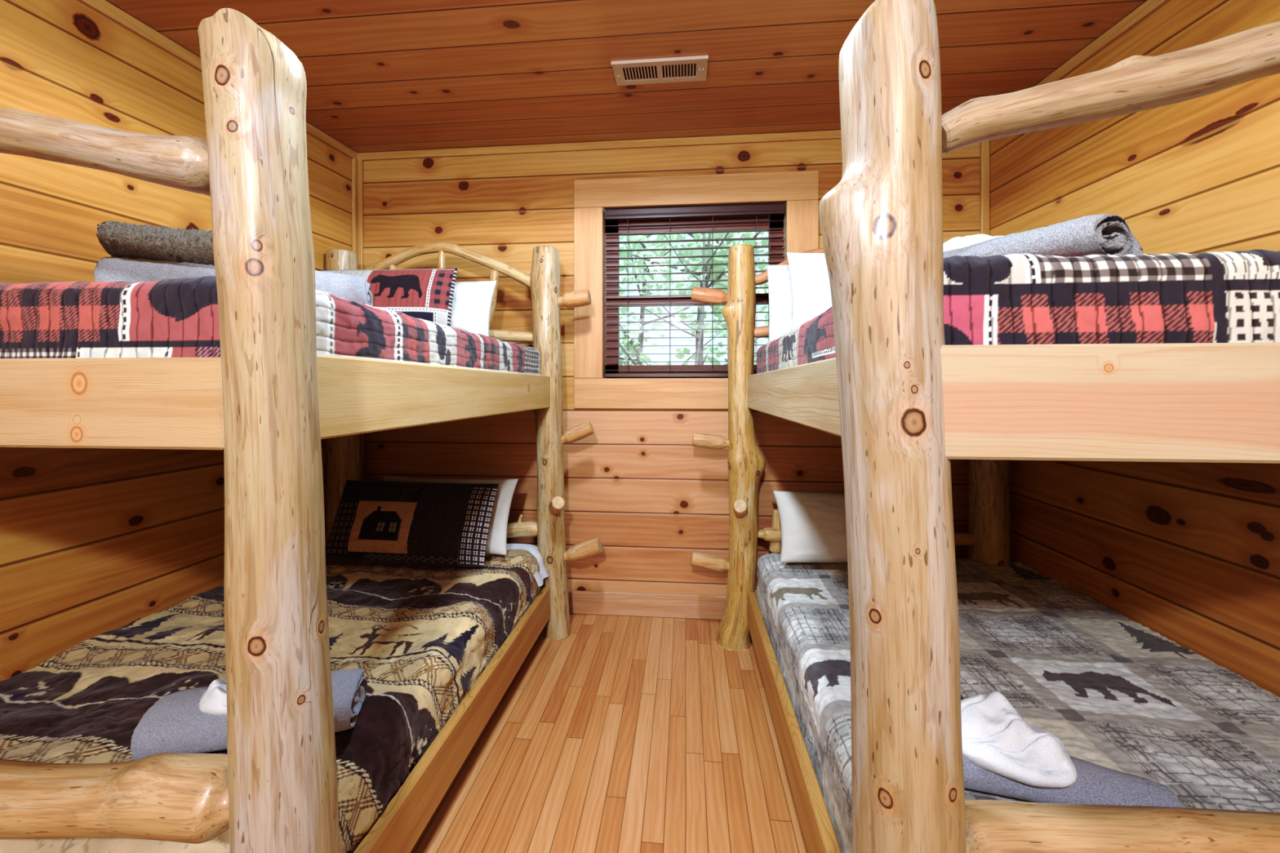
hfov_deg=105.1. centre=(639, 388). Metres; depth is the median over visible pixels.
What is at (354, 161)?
trim
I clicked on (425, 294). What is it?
patchwork pillow
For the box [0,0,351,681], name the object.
wall
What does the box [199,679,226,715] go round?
washcloth
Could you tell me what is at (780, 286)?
pillow
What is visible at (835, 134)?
trim
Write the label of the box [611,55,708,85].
ceiling vent
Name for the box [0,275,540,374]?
patchwork quilt
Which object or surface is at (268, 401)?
bunk bed
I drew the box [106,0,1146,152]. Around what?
ceiling
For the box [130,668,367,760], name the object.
rolled towel
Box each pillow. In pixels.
[317,267,457,326]
[324,480,498,567]
[382,475,518,555]
[450,280,497,336]
[766,264,792,342]
[773,490,847,562]
[786,252,831,329]
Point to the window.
(799, 189)
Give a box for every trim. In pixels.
[76,0,357,159]
[351,157,358,269]
[357,129,841,160]
[358,159,363,480]
[980,140,989,235]
[1034,0,1170,86]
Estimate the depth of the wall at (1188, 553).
1.76 m
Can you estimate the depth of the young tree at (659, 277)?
4.52 m
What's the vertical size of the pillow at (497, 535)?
0.365 m
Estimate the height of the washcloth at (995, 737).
0.112 m
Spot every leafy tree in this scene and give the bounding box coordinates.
[603,208,768,365]
[619,202,786,365]
[693,204,785,364]
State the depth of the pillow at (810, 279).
2.27 m
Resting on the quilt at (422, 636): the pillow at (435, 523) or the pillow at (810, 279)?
the pillow at (435, 523)
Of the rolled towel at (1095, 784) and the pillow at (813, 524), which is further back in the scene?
the pillow at (813, 524)
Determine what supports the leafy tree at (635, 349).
on the ground
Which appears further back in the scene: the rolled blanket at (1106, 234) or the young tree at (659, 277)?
the young tree at (659, 277)
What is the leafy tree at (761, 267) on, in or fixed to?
on the ground
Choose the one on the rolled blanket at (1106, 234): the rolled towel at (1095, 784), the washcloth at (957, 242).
the washcloth at (957, 242)
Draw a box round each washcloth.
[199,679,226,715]
[942,233,1003,251]
[960,691,1077,788]
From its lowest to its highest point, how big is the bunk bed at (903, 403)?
2.200 m
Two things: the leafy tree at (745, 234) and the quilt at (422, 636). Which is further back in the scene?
the leafy tree at (745, 234)
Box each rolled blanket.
[96,220,214,265]
[943,213,1143,257]
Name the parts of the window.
casing, casing, sash, casing, casing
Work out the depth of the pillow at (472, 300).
2.61 m
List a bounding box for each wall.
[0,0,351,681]
[363,138,980,595]
[989,0,1279,697]
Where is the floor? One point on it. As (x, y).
(618, 734)
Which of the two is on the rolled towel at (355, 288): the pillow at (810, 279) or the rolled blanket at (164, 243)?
the rolled blanket at (164, 243)
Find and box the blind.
[604,203,784,377]
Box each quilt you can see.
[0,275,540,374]
[0,538,542,852]
[756,248,1279,373]
[756,552,1279,852]
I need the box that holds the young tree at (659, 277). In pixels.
[622,232,758,364]
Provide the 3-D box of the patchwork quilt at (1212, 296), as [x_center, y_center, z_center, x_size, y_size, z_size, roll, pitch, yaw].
[1.186,-0.132,1.651,1.314,0.201,1.811,0,0,5]
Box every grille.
[624,66,658,80]
[663,63,697,78]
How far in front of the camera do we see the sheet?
2.69 m
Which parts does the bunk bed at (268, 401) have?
log rail, rail, foot log rail, post, post, rail, arched headboard rail, rail, headboard rail, headboard rail, post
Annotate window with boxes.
[573,169,818,408]
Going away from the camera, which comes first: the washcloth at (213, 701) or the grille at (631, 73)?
the washcloth at (213, 701)
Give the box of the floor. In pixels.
[410,613,808,852]
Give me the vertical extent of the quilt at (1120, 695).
0.277 m
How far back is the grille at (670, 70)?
2.27 m
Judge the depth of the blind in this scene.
3.01 m
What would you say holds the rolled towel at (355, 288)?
on the patchwork quilt at (176, 317)
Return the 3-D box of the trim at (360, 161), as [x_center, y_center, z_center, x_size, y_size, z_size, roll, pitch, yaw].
[-1.813,-0.113,3.178,0.028,2.744,0.020,0,0,5]
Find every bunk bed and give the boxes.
[0,8,602,852]
[689,0,1279,852]
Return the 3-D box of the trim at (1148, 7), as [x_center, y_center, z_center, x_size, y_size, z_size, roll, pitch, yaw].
[1.781,-1.325,0.480,0.019,0.402,4.686,0,0,5]
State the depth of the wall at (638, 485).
3.05 m
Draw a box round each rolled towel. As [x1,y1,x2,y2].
[93,256,373,306]
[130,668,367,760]
[962,755,1181,807]
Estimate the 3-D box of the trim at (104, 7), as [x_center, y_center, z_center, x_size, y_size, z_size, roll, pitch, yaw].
[-2.057,-1.325,0.838,0.019,0.402,4.686,0,0,5]
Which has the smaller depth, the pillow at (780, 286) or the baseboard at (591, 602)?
the pillow at (780, 286)
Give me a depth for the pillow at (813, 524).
2.43 m
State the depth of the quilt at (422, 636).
1.58 m
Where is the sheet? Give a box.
[484,543,548,586]
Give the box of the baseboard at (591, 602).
[568,590,726,620]
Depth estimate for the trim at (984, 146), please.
2.81 m
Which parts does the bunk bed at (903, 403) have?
post, headboard rail, arched headboard rail, rail, rail, headboard rail, post, post, rail, log rail, foot log rail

